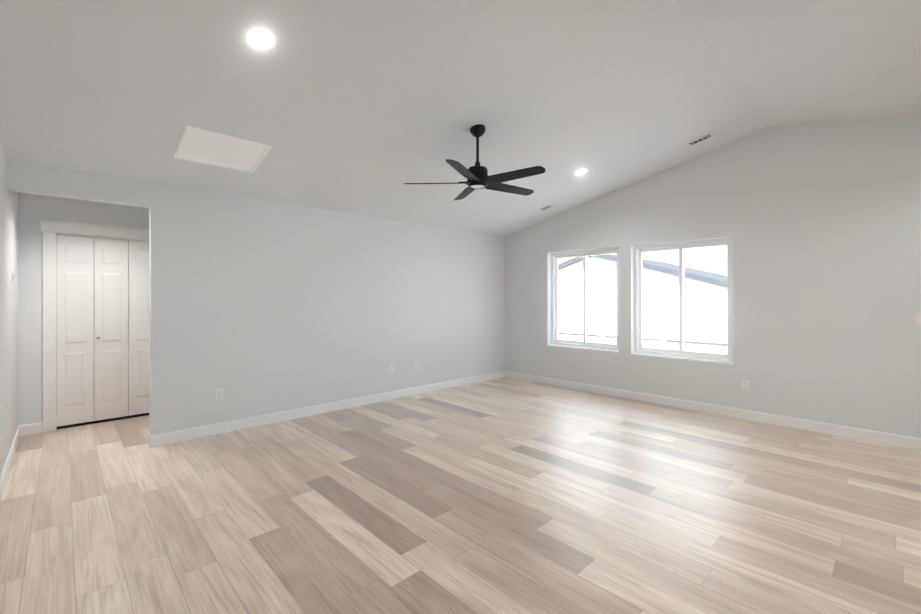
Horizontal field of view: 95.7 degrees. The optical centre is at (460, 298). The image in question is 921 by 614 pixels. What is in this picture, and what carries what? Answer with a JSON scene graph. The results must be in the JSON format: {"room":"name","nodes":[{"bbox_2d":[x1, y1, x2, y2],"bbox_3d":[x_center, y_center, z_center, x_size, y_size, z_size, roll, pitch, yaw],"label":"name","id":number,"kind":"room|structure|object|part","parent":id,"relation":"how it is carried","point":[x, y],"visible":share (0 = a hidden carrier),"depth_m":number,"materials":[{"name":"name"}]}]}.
{"room":"empty living room","nodes":[
{"label":"empty living room","id":0,"kind":"room"},
{"bbox_2d":[0,135,17,476],"bbox_3d":[-1.659,-0.360,1.192,0.120,3.450,9.834,0,0,-44],"label":"wall","id":1,"kind":"structure","parent":0,"point":[8,318],"depth_m":3.32,"materials":[{"name":"paint"}]},
{"bbox_2d":[0,425,23,500],"bbox_3d":[-1.341,1.313,0.956,0.014,0.105,8.814,0,0,-44],"label":"baseboard","id":2,"kind":"structure","parent":1,"relation":"attached to","point":[20,430],"depth_m":3.35,"materials":[{"name":"white wood"}]},
{"bbox_2d":[18,192,148,429],"bbox_3d":[-3.496,0.095,5.523,3.440,2.540,0.770,0,0,-44],"label":"wall","id":3,"kind":"structure","parent":0,"point":[33,209],"depth_m":4.23,"materials":[{"name":"paint"}]},
{"bbox_2d":[39,219,148,432],"bbox_3d":[-3.754,0.279,4.723,1.434,2.172,0.030,0,0,-44],"label":"door frame","id":4,"kind":"structure","parent":3,"relation":"attached to","point":[49,228],"depth_m":4.29,"materials":[{"name":"white wood"}]},
{"bbox_2d":[57,235,148,426],"bbox_3d":[-3.783,0.334,4.754,1.176,2.006,0.084,0,0,-44],"label":"bifold closet doors","id":5,"kind":"structure","parent":3,"relation":"in","point":[102,328],"depth_m":4.60,"materials":[{"name":"white wood"}]},
{"bbox_2d":[6,159,504,434],"bbox_3d":[-1.384,0.020,5.319,6.214,2.690,0.120,0,0,-44],"label":"wall","id":6,"kind":"structure","parent":0,"point":[258,307],"depth_m":4.71,"materials":[{"name":"paint"}]},
{"bbox_2d":[216,387,223,399],"bbox_3d":[-2.438,0.960,4.225,0.070,0.114,0.008,0,0,-44],"label":"electrical outlet","id":7,"kind":"object","parent":6,"relation":"attached to","point":[219,393],"visible":1,"depth_m":4.23,"materials":[{"name":"white plastic"}]},
{"bbox_2d":[147,371,503,447],"bbox_3d":[-1.058,1.312,5.556,4.987,0.105,0.040,0,0,-44],"label":"baseboard","id":8,"kind":"structure","parent":6,"relation":"attached to","point":[213,429],"depth_m":4.76,"materials":[{"name":"white wood"}]},
{"bbox_2d":[389,365,392,373],"bbox_3d":[-0.940,0.955,5.654,0.070,0.114,0.008,0,0,-44],"label":"electrical outlet","id":9,"kind":"object","parent":6,"relation":"attached to","point":[390,368],"visible":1,"depth_m":5.65,"materials":[{"name":"white plastic"}]},
{"bbox_2d":[414,361,417,369],"bbox_3d":[-0.629,0.955,5.951,0.070,0.114,0.008,0,0,-44],"label":"electrical outlet","id":10,"kind":"object","parent":6,"relation":"attached to","point":[416,365],"visible":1,"depth_m":5.95,"materials":[{"name":"white plastic"}]},
{"bbox_2d":[0,377,920,613],"bbox_3d":[0.543,1.440,3.168,6.394,0.150,10.014,0,0,-44],"label":"floor","id":11,"kind":"structure","parent":0,"point":[504,495],"depth_m":2.62,"materials":[{"name":"beige wood"}]},
{"bbox_2d":[0,0,920,236],"bbox_3d":[1.278,-1.566,2.528,6.214,1.058,7.834,0,0,-44],"label":"ceiling","id":12,"kind":"structure","parent":0,"point":[367,107],"depth_m":3.08,"materials":[{"name":"paint"}]},
{"bbox_2d":[174,126,271,172],"bbox_3d":[-2.008,-1.240,3.528,0.620,0.119,0.510,0,0,-44],"label":"attic hatch","id":13,"kind":"object","parent":12,"relation":"attached to","point":[210,148],"visible":1,"depth_m":3.51,"materials":[{"name":"white paint"}]},
{"bbox_2d":[244,27,275,49],"bbox_3d":[-1.178,-1.536,2.455,0.172,0.058,0.170,0,0,-44],"label":"recessed light","id":14,"kind":"object","parent":12,"relation":"in","point":[260,38],"depth_m":2.45,"materials":[{"name":"white plastic"}]},
{"bbox_2d":[404,124,545,200],"bbox_3d":[0.195,-1.278,3.749,1.259,0.561,1.253,0,0,-44],"label":"ceiling fan","id":15,"kind":"object","parent":12,"relation":"hanging from","point":[477,176],"visible":0.96,"depth_m":3.68,"materials":[{"name":"black metal"}]},
{"bbox_2d":[539,205,552,210],"bbox_3d":[1.249,-1.326,6.097,0.100,0.047,0.178,0,0,-44],"label":"ceiling vent","id":16,"kind":"object","parent":12,"relation":"in","point":[546,207],"visible":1,"depth_m":6.10,"materials":[{"name":"white metal"}]},
{"bbox_2d":[574,169,587,175],"bbox_3d":[1.450,-1.527,5.018,0.172,0.058,0.170,0,0,-44],"label":"recessed light","id":17,"kind":"object","parent":12,"relation":"in","point":[575,174],"depth_m":5.01,"materials":[{"name":"white plastic"}]},
{"bbox_3d":[1.450,-1.525,5.018,0.127,0.035,0.126,0,0,-44],"label":"recessed light lens","id":18,"kind":"part","parent":17,"relation":"part of","materials":[{"name":"white plastic"}]},
{"bbox_2d":[688,134,712,145],"bbox_3d":[2.658,-1.759,4.621,0.100,0.055,0.217,0,0,-44],"label":"ceiling vent","id":19,"kind":"object","parent":12,"relation":"in","point":[699,140],"visible":0.98,"depth_m":4.62,"materials":[{"name":"white metal"}]},
{"bbox_2d":[505,117,920,437],"bbox_3d":[3.461,-0.360,4.610,0.180,3.450,7.834,0,0,-44],"label":"wall","id":20,"kind":"structure","parent":0,"point":[820,224],"depth_m":4.46,"materials":[{"name":"paint"}]},
{"bbox_2d":[547,247,618,352],"bbox_3d":[1.857,0.014,6.283,0.192,1.488,1.180,0,0,-44],"label":"sliding window","id":21,"kind":"structure","parent":20,"relation":"in","point":[584,344],"depth_m":6.31,"materials":[{"name":"white plastic"}]},
{"bbox_2d":[631,237,732,364],"bbox_3d":[2.794,0.024,5.301,0.192,1.488,1.195,0,0,-44],"label":"sliding window","id":22,"kind":"structure","parent":20,"relation":"in","point":[681,353],"depth_m":5.32,"materials":[{"name":"white plastic"}]},
{"bbox_2d":[504,371,920,449],"bbox_3d":[3.370,1.312,4.565,0.014,0.105,7.534,0,0,-44],"label":"baseboard","id":23,"kind":"structure","parent":20,"relation":"attached to","point":[785,421],"depth_m":4.71,"materials":[{"name":"white wood"}]},
{"bbox_2d":[742,379,748,389],"bbox_3d":[3.225,0.975,4.721,0.008,0.114,0.070,0,0,-44],"label":"electrical outlet","id":24,"kind":"object","parent":20,"relation":"attached to","point":[745,384],"visible":1,"depth_m":4.72,"materials":[{"name":"white plastic"}]},
{"bbox_2d":[916,313,920,325],"bbox_3d":[4.162,0.190,3.735,0.014,0.114,0.116,0,0,-44],"label":"light switch","id":25,"kind":"object","parent":20,"relation":"attached to","point":[918,319],"visible":1,"depth_m":3.77,"materials":[{"name":"white plastic"}]},
{"label":"outside","id":26,"kind":"structure","parent":0,"visible":0},
{"bbox_2d":[558,332,726,353],"bbox_3d":[38.490,1.714,50.547,113.886,0.200,140.000,0,0,-44],"label":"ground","id":27,"kind":"structure","parent":26,"point":[666,345],"depth_m":15.01,"materials":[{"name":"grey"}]},
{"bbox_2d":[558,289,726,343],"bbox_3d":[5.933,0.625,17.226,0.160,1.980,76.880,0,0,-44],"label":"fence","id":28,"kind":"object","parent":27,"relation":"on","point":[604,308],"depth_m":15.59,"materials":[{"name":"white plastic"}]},
{"bbox_2d":[558,254,726,292],"bbox_3d":[14.305,-0.891,34.527,13.900,5.010,17.900,0,0,-44],"label":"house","id":29,"kind":"structure","parent":27,"relation":"on","point":[649,282],"depth_m":29.07,"materials":[{"name":"white"}]}
]}

